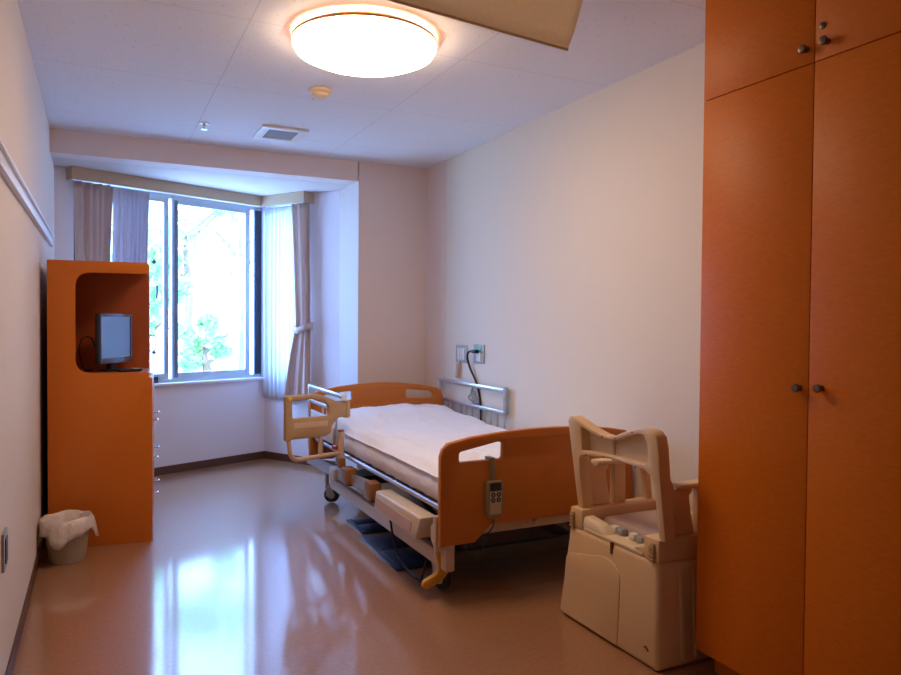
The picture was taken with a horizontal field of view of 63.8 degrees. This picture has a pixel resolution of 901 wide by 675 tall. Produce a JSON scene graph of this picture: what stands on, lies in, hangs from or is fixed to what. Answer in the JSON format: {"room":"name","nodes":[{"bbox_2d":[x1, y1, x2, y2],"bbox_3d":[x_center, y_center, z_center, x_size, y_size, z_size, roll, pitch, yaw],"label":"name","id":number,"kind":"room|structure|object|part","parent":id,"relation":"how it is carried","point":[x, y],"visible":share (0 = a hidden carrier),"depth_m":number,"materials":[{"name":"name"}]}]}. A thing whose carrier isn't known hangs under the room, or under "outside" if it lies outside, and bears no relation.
{"room":"care facility","nodes":[
{"label":"care facility","id":0,"kind":"room"},
{"bbox_2d":[0,0,54,674],"bbox_3d":[-1.227,-0.021,1.761,0.120,2.443,7.080,0,1,-26],"label":"wall","id":1,"kind":"structure","parent":0,"point":[25,253],"depth_m":2.82,"materials":[{"name":"white paint"}]},
{"bbox_2d":[1,527,7,572],"bbox_3d":[-1.403,0.668,2.280,0.011,0.120,0.095,0,1,-26],"label":"wall socket","id":2,"kind":"object","parent":1,"relation":"attached to","point":[4,537],"visible":1,"depth_m":2.24,"materials":[{"name":"grey plastic"}]},
{"bbox_2d":[5,535,7,563],"bbox_3d":[-1.400,0.668,2.282,0.003,0.080,0.055,0,1,-26],"label":"outlet","id":3,"kind":"object","parent":2,"relation":"attached to","point":[6,536],"depth_m":2.27,"materials":[{"name":"grey metal"}]},
{"bbox_2d":[5,539,44,674],"bbox_3d":[-1.203,1.118,1.866,0.008,0.062,6.955,0,1,-26],"label":"baseboard","id":4,"kind":"structure","parent":1,"relation":"attached to","point":[10,666],"depth_m":2.83,"materials":[{"name":"brown"}]},
{"bbox_2d":[0,137,53,246],"bbox_3d":[-1.405,-0.542,2.289,0.024,0.070,4.970,0,1,-26],"label":"rail","id":5,"kind":"object","parent":1,"relation":"attached to","point":[9,171],"visible":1,"depth_m":2.71,"materials":[{"name":"white metal"}]},
{"bbox_2d":[54,166,313,467],"bbox_3d":[-2.000,-0.087,5.610,0.975,2.392,1.905,2,2,41],"label":"wall","id":6,"kind":"structure","parent":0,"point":[197,422],"depth_m":5.76,"materials":[{"name":"paint"}]},
{"bbox_2d":[73,181,112,261],"bbox_3d":[-2.516,-0.290,5.117,0.087,1.592,0.278,2,2,41],"label":"curtain","id":7,"kind":"object","parent":6,"relation":"hanging from","point":[93,203],"visible":0.35,"depth_m":5.09,"materials":[{"name":"fabric"}]},
{"bbox_2d":[112,187,149,262],"bbox_3d":[-2.364,-0.294,5.341,0.038,1.592,0.310,2,2,40],"label":"sheer curtain","id":8,"kind":"object","parent":6,"relation":"hanging from","point":[130,223],"visible":0.37,"depth_m":5.33,"materials":[{"name":"white fabric"}]},
{"bbox_2d":[73,180,260,382],"bbox_3d":[-2.176,-0.382,5.706,0.115,1.466,1.576,2,2,41],"label":"window","id":9,"kind":"structure","parent":6,"relation":"attached to","point":[176,200],"depth_m":5.82,"materials":[{"name":"silver metal"}]},
{"bbox_3d":[-2.429,-0.375,5.399,0.025,1.410,0.680,2,2,41],"label":"sash","id":10,"kind":"part","parent":9,"relation":"part of","materials":[{"name":"silver metal"}]},
{"bbox_3d":[-1.960,-0.384,5.950,0.025,1.410,0.710,2,2,41],"label":"sash","id":11,"kind":"part","parent":9,"relation":"part of","materials":[{"name":"glass"}]},
{"bbox_2d":[154,451,263,475],"bbox_3d":[-2.169,1.026,5.640,0.010,0.062,1.703,2,2,41],"label":"baseboard","id":12,"kind":"structure","parent":6,"relation":"attached to","point":[182,467],"depth_m":5.86,"materials":[{"name":"brown"}]},
{"bbox_2d":[284,202,312,395],"bbox_3d":[-1.255,-0.296,5.945,0.342,1.597,0.077,1,2,32],"label":"curtain","id":13,"kind":"object","parent":6,"relation":"hanging from","point":[299,372],"visible":0.98,"depth_m":5.91,"materials":[{"name":"beige fabric"}]},
{"bbox_2d":[52,157,350,195],"bbox_3d":[-1.886,-1.231,5.551,2.010,0.100,0.990,0,1,-26],"label":"ceiling","id":14,"kind":"structure","parent":0,"point":[247,184],"depth_m":5.38,"materials":[{"name":"grey paint"}]},
{"bbox_2d":[265,190,339,460],"bbox_3d":[-1.207,-0.092,6.090,0.864,2.392,0.140,1,2,33],"label":"wall","id":15,"kind":"structure","parent":0,"point":[325,210],"depth_m":5.90,"materials":[{"name":"paint"}]},
{"bbox_2d":[154,377,263,386],"bbox_3d":[-2.138,0.363,5.686,0.090,0.023,1.576,2,2,41],"label":"sill","id":16,"kind":"structure","parent":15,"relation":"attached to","point":[247,378],"depth_m":5.84,"materials":[{"name":"white"}]},
{"bbox_2d":[261,207,264,376],"bbox_3d":[-1.615,-0.152,6.364,0.140,2.393,0.139,2,2,41],"label":"trim","id":17,"kind":"structure","parent":15,"relation":"attached to","point":[264,207],"depth_m":6.29,"materials":[{"name":"metal"}]},
{"bbox_2d":[263,206,298,400],"bbox_3d":[-1.436,-0.289,6.114,0.439,1.622,0.032,1,2,33],"label":"sheer curtain","id":18,"kind":"object","parent":15,"relation":"hanging from","point":[279,319],"visible":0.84,"depth_m":6.14,"materials":[{"name":"white fabric"}]},
{"bbox_2d":[264,451,336,465],"bbox_3d":[-1.256,1.024,6.051,0.860,0.062,0.010,1,2,33],"label":"baseboard","id":19,"kind":"structure","parent":15,"relation":"attached to","point":[268,455],"depth_m":6.16,"materials":[{"name":"brown wood"}]},
{"bbox_2d":[339,182,358,469],"bbox_3d":[-0.791,-0.053,5.631,0.036,2.242,0.418,0,1,-26],"label":"wall pier","id":20,"kind":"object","parent":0,"point":[349,195],"visible":0.64,"depth_m":5.60,"materials":[{"name":"grey paint"}]},
{"bbox_2d":[17,0,705,167],"bbox_3d":[0.074,-1.292,2.176,2.889,0.100,6.810,0,1,-26],"label":"ceiling","id":21,"kind":"structure","parent":0,"point":[150,69],"depth_m":3.50,"materials":[{"name":"white paint"}]},
{"bbox_2d":[50,128,357,184],"bbox_3d":[-1.636,-1.243,5.047,2.019,0.150,0.154,0,1,-26],"label":"beam","id":22,"kind":"structure","parent":21,"relation":"attached to","point":[81,145],"depth_m":4.93,"materials":[{"name":"white paint"}]},
{"bbox_2d":[199,122,209,130],"bbox_3d":[-1.498,-1.282,4.399,0.064,0.042,0.064,0,1,-26],"label":"sprinkler","id":23,"kind":"object","parent":21,"relation":"attached to","point":[203,124],"visible":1,"depth_m":4.39,"materials":[{"name":"white metal"}]},
{"bbox_2d":[253,124,308,142],"bbox_3d":[-1.087,-1.297,4.620,0.285,0.016,0.320,0,1,-26],"label":"ceiling vent","id":24,"kind":"object","parent":21,"relation":"in","point":[265,132],"visible":1,"depth_m":4.59,"materials":[{"name":"white plastic"}]},
{"bbox_2d":[263,129,297,139],"bbox_3d":[-1.087,-1.299,4.620,0.185,0.011,0.230,0,1,-26],"label":"grille","id":25,"kind":"object","parent":24,"relation":"attached to","point":[269,134],"depth_m":4.62,"materials":[{"name":"grey metal"}]},
{"bbox_2d":[309,87,330,99],"bbox_3d":[-0.676,-1.260,3.753,0.116,0.043,0.116,0,1,-26],"label":"smoke detector","id":26,"kind":"object","parent":21,"relation":"attached to","point":[319,93],"visible":1,"depth_m":3.72,"materials":[{"name":"beige plastic"}]},
{"bbox_2d":[291,11,437,76],"bbox_3d":[-0.359,-1.208,3.039,0.610,0.112,0.610,0,1,-26],"label":"ceiling lamp","id":27,"kind":"object","parent":21,"relation":"attached to","point":[352,43],"visible":1,"depth_m":2.89,"materials":[{"name":"white plastic"}]},
{"bbox_2d":[387,0,582,50],"bbox_3d":[-0.073,-0.915,1.382,1.130,0.619,0.037,0,1,-26],"label":"hanging cloth","id":28,"kind":"object","parent":21,"relation":"hanging from","point":[552,23],"visible":1,"depth_m":1.48,"materials":[{"name":"beige fabric"}]},
{"bbox_2d":[12,458,719,674],"bbox_3d":[-0.192,1.163,2.739,2.589,0.050,7.640,0,1,-26],"label":"floor","id":29,"kind":"structure","parent":0,"point":[247,567],"depth_m":3.06,"materials":[{"name":"laminate"}]},
{"bbox_2d":[46,530,88,564],"bbox_3d":[-1.900,0.998,3.590,0.220,0.213,0.220,0,1,-26],"label":"waste bin","id":30,"kind":"object","parent":29,"relation":"on","point":[75,550],"visible":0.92,"depth_m":3.52,"materials":[{"name":"beige plastic"}]},
{"bbox_2d":[38,510,98,549],"bbox_3d":[-1.894,0.977,3.592,0.269,0.196,0.267,0,1,-26],"label":"liner","id":31,"kind":"object","parent":30,"relation":"in","point":[61,527],"visible":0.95,"depth_m":3.50,"materials":[{"name":"beige plastic"}]},
{"bbox_2d":[47,260,159,546],"bbox_3d":[-1.988,0.342,4.123,0.615,1.499,0.700,0,1,-21],"label":"cabinet","id":32,"kind":"object","parent":29,"relation":"on","point":[101,446],"visible":0.97,"depth_m":3.83,"materials":[{"name":"orange wood"}]},
{"bbox_2d":[78,336,94,370],"bbox_3d":[-1.981,0.088,3.959,0.094,0.192,0.042,0,1,-18],"label":"cable","id":33,"kind":"object","parent":32,"relation":"on","point":[84,336],"visible":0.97,"depth_m":3.94,"materials":[{"name":"black rubber"}]},
{"bbox_2d":[95,313,131,371],"bbox_3d":[-1.877,0.025,4.026,0.170,0.318,0.330,0,1,-19],"label":"television","id":34,"kind":"object","parent":32,"relation":"in","point":[113,331],"visible":0.92,"depth_m":3.99,"materials":[{"name":"black plastic"}]},
{"bbox_3d":[-1.876,0.004,4.029,0.024,0.273,0.345,1,1,3],"label":"casing","id":35,"kind":"part","parent":34,"relation":"part of","materials":[{"name":"black plastic"}]},
{"bbox_2d":[80,367,149,372],"bbox_3d":[-1.930,0.195,4.035,0.461,0.020,0.456,0,1,-21],"label":"niche shelf","id":36,"kind":"object","parent":32,"relation":"attached to","point":[144,369],"depth_m":4.07,"materials":[{"name":"brown wood"}]},
{"bbox_2d":[117,368,141,371],"bbox_3d":[-1.759,0.178,3.971,0.035,0.017,0.130,1,2,35],"label":"remote control","id":37,"kind":"object","parent":32,"relation":"on","point":[131,369],"visible":0.99,"depth_m":3.95,"materials":[{"name":"black plastic"}]},
{"bbox_3d":[-2.025,0.338,4.258,0.473,1.499,0.022,0,1,-21],"label":"panel","id":38,"kind":"part","parent":32,"relation":"part of","materials":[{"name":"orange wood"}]},
{"bbox_3d":[-1.665,0.369,4.019,0.020,0.307,0.228,0,1,-21],"label":"drawer","id":39,"kind":"part","parent":32,"relation":"part of","materials":[{"name":"orange wood"}]},
{"bbox_3d":[-1.748,0.363,4.234,0.020,0.307,0.224,0,1,-21],"label":"drawer","id":40,"kind":"part","parent":32,"relation":"part of","materials":[{"name":"orange wood"}]},
{"bbox_3d":[-1.667,0.637,4.025,0.020,0.220,0.228,0,1,-21],"label":"drawer","id":41,"kind":"part","parent":32,"relation":"part of","materials":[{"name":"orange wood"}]},
{"bbox_3d":[-1.669,0.894,4.031,0.020,0.285,0.228,0,1,-21],"label":"drawer","id":42,"kind":"part","parent":32,"relation":"part of","materials":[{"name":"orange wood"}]},
{"bbox_3d":[-1.750,0.632,4.240,0.020,0.220,0.224,0,1,-21],"label":"drawer","id":43,"kind":"part","parent":32,"relation":"part of","materials":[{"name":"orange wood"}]},
{"bbox_3d":[-1.752,0.889,4.245,0.020,0.285,0.224,0,1,-21],"label":"drawer","id":44,"kind":"part","parent":32,"relation":"part of","materials":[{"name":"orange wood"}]},
{"bbox_2d":[346,517,388,533],"bbox_3d":[-0.388,1.093,4.277,0.380,0.015,0.300,0,1,-26],"label":"floor mat","id":45,"kind":"object","parent":29,"relation":"on","point":[365,525],"visible":0.47,"depth_m":4.18,"materials":[{"name":"blue"}]},
{"bbox_3d":[-0.388,1.087,4.277,0.340,0.004,0.260,0,1,-26],"label":"cushion panel","id":46,"kind":"part","parent":45,"relation":"part of","materials":[{"name":"blue"}]},
{"bbox_2d":[360,533,461,570],"bbox_3d":[-0.185,1.105,3.815,0.441,0.015,0.588,0,1,-26],"label":"floor mat","id":47,"kind":"object","parent":29,"relation":"on","point":[382,544],"visible":0.46,"depth_m":3.72,"materials":[{"name":"blue"}]},
{"bbox_3d":[-0.185,1.099,3.815,0.401,0.004,0.548,0,1,-26],"label":"cushion panel","id":48,"kind":"part","parent":47,"relation":"part of","materials":[{"name":"blue"}]},
{"bbox_2d":[283,377,631,589],"bbox_3d":[-0.232,0.711,4.160,1.391,0.787,2.211,0,1,-26],"label":"hospital bed","id":49,"kind":"object","parent":29,"relation":"on","point":[535,467],"visible":0.75,"depth_m":3.29,"materials":[{"name":"brown wood"}]},
{"bbox_3d":[-0.833,0.569,4.669,0.008,0.160,0.500,0,1,-26],"label":"infill panel","id":50,"kind":"part","parent":49,"relation":"part of","materials":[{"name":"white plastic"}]},
{"bbox_3d":[-0.800,0.341,4.608,0.018,0.028,0.750,0,1,-26],"label":"rail","id":51,"kind":"part","parent":49,"relation":"part of","materials":[{"name":"silver metal"}]},
{"bbox_3d":[-0.693,0.820,4.427,0.030,0.128,1.330,0,1,-26],"label":"rail","id":52,"kind":"part","parent":49,"relation":"part of","materials":[{"name":"grey paint"}]},
{"bbox_3d":[-0.648,0.634,4.273,0.036,0.160,0.036,0,1,-26],"label":"grip post","id":53,"kind":"part","parent":49,"relation":"part of","materials":[{"name":"beige plastic"}]},
{"bbox_2d":[337,458,345,467],"bbox_3d":[-0.644,0.739,4.276,0.040,0.060,0.050,0,1,-26],"label":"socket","id":54,"kind":"object","parent":49,"relation":"attached to","point":[341,462],"depth_m":4.26,"materials":[{"name":"brown plastic"}]},
{"bbox_3d":[-0.518,0.818,4.384,0.030,0.202,0.639,0,1,-26],"label":"lift arm","id":55,"kind":"part","parent":49,"relation":"part of","materials":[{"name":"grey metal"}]},
{"bbox_3d":[-0.510,0.573,5.127,1.000,0.516,0.032,0,1,-26],"label":"headboard","id":56,"kind":"part","parent":49,"relation":"part of","materials":[{"name":"brown wood"}]},
{"bbox_3d":[-0.466,0.711,3.995,0.028,0.028,2.020,0,1,-26],"label":"rail","id":57,"kind":"part","parent":49,"relation":"part of","materials":[{"name":"silver metal"}]},
{"bbox_2d":[327,429,437,500],"bbox_3d":[-0.052,0.639,4.194,0.952,0.106,2.009,0,1,-26],"label":"mattress","id":58,"kind":"object","parent":49,"relation":"on","point":[416,478],"visible":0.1,"depth_m":3.61,"materials":[{"name":"white fabric"}]},
{"bbox_2d":[333,403,506,477],"bbox_3d":[-0.052,0.529,4.194,0.947,0.110,2.010,0,1,-26],"label":"duvet","id":59,"kind":"object","parent":58,"relation":"on","point":[415,435],"visible":0.64,"depth_m":4.25,"materials":[{"name":"white fabric"}]},
{"bbox_3d":[-0.393,0.955,3.920,0.036,0.068,1.690,0,1,-26],"label":"rail","id":60,"kind":"part","parent":49,"relation":"part of","materials":[{"name":"beige plastic"}]},
{"bbox_2d":[389,520,427,580],"bbox_3d":[-0.219,0.985,3.483,0.031,0.258,0.481,0,1,-26],"label":"power cable","id":61,"kind":"object","parent":49,"relation":"hanging from","point":[391,527],"visible":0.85,"depth_m":3.47,"materials":[{"name":"black rubber"}]},
{"bbox_3d":[-0.126,0.839,3.575,0.030,0.227,0.736,0,1,-26],"label":"lift arm","id":62,"kind":"part","parent":49,"relation":"part of","materials":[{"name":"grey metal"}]},
{"bbox_3d":[-0.013,0.943,3.126,0.044,0.124,0.060,0,1,-26],"label":"corner post","id":63,"kind":"part","parent":49,"relation":"part of","materials":[{"name":"beige plastic"}]},
{"bbox_3d":[0.127,0.324,4.979,0.018,0.028,0.970,0,1,-26],"label":"rail","id":64,"kind":"part","parent":49,"relation":"part of","materials":[{"name":"silver metal"}]},
{"bbox_2d":[468,387,478,404],"bbox_3d":[0.163,0.412,4.948,0.010,0.141,0.176,0,1,-26],"label":"lead","id":65,"kind":"object","parent":49,"relation":"hanging from","point":[474,397],"visible":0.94,"depth_m":4.95,"materials":[{"name":"grey plastic"}]},
{"bbox_2d":[464,456,502,560],"bbox_3d":[0.137,0.744,3.122,0.168,0.451,0.076,0,1,-26],"label":"controller","id":66,"kind":"object","parent":49,"relation":"hanging from","point":[494,488],"visible":0.96,"depth_m":3.11,"materials":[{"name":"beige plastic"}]},
{"bbox_3d":[0.377,0.830,3.261,0.024,0.024,0.053,0,1,-26],"label":"knob","id":67,"kind":"part","parent":49,"relation":"part of","materials":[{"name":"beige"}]},
{"bbox_3d":[0.410,0.642,3.262,1.020,0.477,0.032,0,1,-26],"label":"footboard","id":68,"kind":"part","parent":49,"relation":"part of","materials":[{"name":"brown wood"}]},
{"bbox_3d":[0.381,0.953,4.296,0.036,0.068,1.690,0,1,-26],"label":"rail","id":69,"kind":"part","parent":49,"relation":"part of","materials":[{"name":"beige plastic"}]},
{"bbox_2d":[560,415,710,670],"bbox_3d":[0.783,0.728,2.822,0.458,0.828,0.600,0,1,-26],"label":"chair","id":70,"kind":"object","parent":29,"relation":"on","point":[630,578],"visible":0.89,"depth_m":2.65,"materials":[{"name":"beige plastic"}]},
{"bbox_3d":[0.544,0.980,2.819,0.022,0.299,0.353,0,1,-26],"label":"raised panel","id":71,"kind":"part","parent":70,"relation":"part of","materials":[{"name":"beige plastic"}]},
{"bbox_3d":[0.593,0.544,2.970,0.147,0.285,0.024,0,1,-26],"label":"arm panel","id":72,"kind":"part","parent":70,"relation":"part of","materials":[{"name":"beige plastic"}]},
{"bbox_3d":[0.738,0.512,3.040,0.330,0.020,0.056,0,1,-26],"label":"armrest","id":73,"kind":"part","parent":70,"relation":"part of","materials":[{"name":"beige plastic"}]},
{"bbox_2d":[571,497,656,529],"bbox_3d":[0.689,0.727,3.008,0.408,0.082,0.078,0,1,-26],"label":"armrest","id":74,"kind":"object","parent":70,"relation":"attached to","point":[600,509],"depth_m":2.96,"materials":[{"name":"beige plastic"}]},
{"bbox_3d":[0.699,0.603,3.023,0.060,0.165,0.032,0,1,-26],"label":"arm post","id":75,"kind":"part","parent":70,"relation":"part of","materials":[{"name":"beige plastic"}]},
{"bbox_3d":[0.649,0.396,2.724,0.031,0.128,0.405,0,1,-26],"label":"panel","id":76,"kind":"part","parent":70,"relation":"part of","materials":[{"name":"beige plastic"}]},
{"bbox_3d":[0.631,0.507,2.723,0.082,0.384,0.540,0,1,-26],"label":"backrest","id":77,"kind":"part","parent":70,"relation":"part of","materials":[{"name":"beige plastic"}]},
{"bbox_3d":[0.819,0.737,2.824,0.309,0.038,0.334,0,1,-26],"label":"seat","id":78,"kind":"part","parent":70,"relation":"part of","materials":[{"name":"beige plastic"}]},
{"bbox_3d":[0.832,0.603,3.088,0.049,0.165,0.032,0,1,-26],"label":"arm post","id":79,"kind":"part","parent":70,"relation":"part of","materials":[{"name":"beige plastic"}]},
{"bbox_3d":[0.797,0.555,2.550,0.147,0.285,0.024,0,1,-26],"label":"arm panel","id":80,"kind":"part","parent":70,"relation":"part of","materials":[{"name":"beige plastic"}]},
{"bbox_3d":[0.943,0.523,2.619,0.330,0.020,0.056,0,1,-26],"label":"armrest","id":81,"kind":"part","parent":70,"relation":"part of","materials":[{"name":"beige plastic"}]},
{"bbox_3d":[0.903,0.614,2.603,0.060,0.165,0.032,0,1,-26],"label":"arm post","id":82,"kind":"part","parent":70,"relation":"part of","materials":[{"name":"beige plastic"}]},
{"bbox_2d":[696,0,900,674],"bbox_3d":[1.235,-0.034,2.185,0.491,2.388,0.844,0,1,-26],"label":"wardrobe","id":83,"kind":"object","parent":29,"relation":"on","point":[799,529],"visible":1,"depth_m":2.11,"materials":[{"name":"orange wood"}]},
{"bbox_3d":[0.951,0.143,2.288,0.018,1.870,0.419,0,1,-26],"label":"door","id":84,"kind":"part","parent":83,"relation":"part of","materials":[{"name":"orange wood"}]},
{"bbox_3d":[0.960,-1.013,2.262,0.018,0.436,0.419,0,1,-26],"label":"door","id":85,"kind":"part","parent":83,"relation":"part of","materials":[{"name":"orange wood"}]},
{"bbox_3d":[1.011,0.148,2.114,0.026,0.026,0.026,0,1,-26],"label":"knob","id":86,"kind":"part","parent":83,"relation":"part of","materials":[{"name":"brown metal"}]},
{"bbox_3d":[1.020,-0.832,2.090,0.026,0.026,0.026,0,1,-26],"label":"knob","id":87,"kind":"part","parent":83,"relation":"part of","materials":[{"name":"brown metal"}]},
{"bbox_3d":[1.042,0.144,2.050,0.026,0.026,0.026,0,1,-26],"label":"knob","id":88,"kind":"part","parent":83,"relation":"part of","materials":[{"name":"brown metal"}]},
{"bbox_3d":[1.049,-0.833,2.030,0.026,0.026,0.026,0,1,-26],"label":"knob","id":89,"kind":"part","parent":83,"relation":"part of","materials":[{"name":"brown metal"}]},
{"bbox_3d":[1.136,0.153,1.907,0.018,1.870,0.421,0,1,-26],"label":"door","id":90,"kind":"part","parent":83,"relation":"part of","materials":[{"name":"orange wood"}]},
{"bbox_3d":[1.145,-1.003,1.881,0.018,0.436,0.421,0,1,-26],"label":"door","id":91,"kind":"part","parent":83,"relation":"part of","materials":[{"name":"orange wood"}]},
{"bbox_2d":[349,161,426,469],"bbox_3d":[-0.581,-0.107,5.858,0.558,2.443,0.650,0,1,-26],"label":"wall","id":92,"kind":"structure","parent":0,"point":[392,198],"depth_m":5.55,"materials":[{"name":"white paint"}]},
{"bbox_2d":[445,42,704,530],"bbox_3d":[1.289,-0.024,2.782,0.120,2.443,6.720,0,1,-26],"label":"wall","id":93,"kind":"structure","parent":0,"point":[574,231],"depth_m":3.79,"materials":[{"name":"white paint"}]},
{"bbox_2d":[425,160,445,405],"bbox_3d":[-0.116,-0.121,5.533,0.006,2.393,0.340,0,1,-26],"label":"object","id":94,"kind":"structure","parent":93,"relation":"attached to","point":[436,174],"depth_m":5.52,"materials":[{"name":"white paint"}]},
{"bbox_2d":[455,345,467,377],"bbox_3d":[0.070,0.173,5.125,0.027,0.238,0.170,0,1,-26],"label":"wall outlet","id":95,"kind":"object","parent":93,"relation":"attached to","point":[461,350],"depth_m":5.13,"materials":[{"name":"grey plastic"}]},
{"bbox_3d":[0.052,0.212,5.154,0.020,0.157,0.054,0,1,-26],"label":"call button","id":96,"kind":"part","parent":95,"relation":"part of","materials":[{"name":"plastic"}]},
{"bbox_2d":[474,344,484,363],"bbox_3d":[0.191,0.111,4.891,0.014,0.126,0.145,0,1,-26],"label":"wall outlet","id":97,"kind":"object","parent":93,"relation":"attached to","point":[479,357],"visible":0.86,"depth_m":4.87,"materials":[{"name":"grey plastic"}]},
{"bbox_2d":[466,350,481,420],"bbox_3d":[0.154,0.546,4.927,0.048,0.931,0.176,0,1,-26],"label":"power cord","id":98,"kind":"object","parent":97,"relation":"attached to","point":[469,351],"visible":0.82,"depth_m":4.89,"materials":[{"name":"black rubber"}]},
{"bbox_2d":[537,524,569,534],"bbox_3d":[1.218,1.116,2.789,0.008,0.062,6.500,0,1,-26],"label":"baseboard","id":99,"kind":"structure","parent":93,"relation":"attached to","point":[555,529],"depth_m":4.07,"materials":[{"name":"brown plastic"}]},
{"label":"outside","id":100,"kind":"structure","parent":0,"visible":0},
{"bbox_2d":[150,344,252,377],"bbox_3d":[-11.586,0.889,23.253,50.000,0.100,38.100,0,1,-26],"label":"ground","id":101,"kind":"structure","parent":100,"point":[156,361],"depth_m":25.91,"materials":[{"name":"white"}]},
{"bbox_2d":[148,234,197,339],"bbox_3d":[-4.117,-0.117,9.666,1.181,2.645,1.702,0,2,-36],"label":"tree","id":102,"kind":"object","parent":101,"relation":"on","point":[155,248],"visible":0.15,"depth_m":9.39,"materials":[{"name":"green plant"}]},
{"bbox_2d":[111,209,252,371],"bbox_3d":[-4.558,-1.358,12.740,2.856,4.978,1.975,0,1,-26],"label":"tree","id":103,"kind":"object","parent":101,"relation":"on","point":[184,232],"visible":0.12,"depth_m":12.71,"materials":[{"name":"green plant"}]},
{"bbox_2d":[158,205,253,369],"bbox_3d":[-4.885,-1.773,17.083,3.663,5.608,3.211,0,1,-26],"label":"tree","id":104,"kind":"object","parent":101,"relation":"on","point":[193,210],"visible":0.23,"depth_m":17.00,"materials":[{"name":"green plant"}]},
{"bbox_2d":[178,311,234,371],"bbox_3d":[-4.105,0.352,12.059,0.938,1.606,0.864,1,1,10],"label":"bush","id":105,"kind":"object","parent":101,"relation":"on","point":[194,356],"visible":0.96,"depth_m":11.98,"materials":[{"name":"green plant"}]},
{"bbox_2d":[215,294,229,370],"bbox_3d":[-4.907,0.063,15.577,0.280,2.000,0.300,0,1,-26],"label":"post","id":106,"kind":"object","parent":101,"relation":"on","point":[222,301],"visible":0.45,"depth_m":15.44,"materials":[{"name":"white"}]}
]}

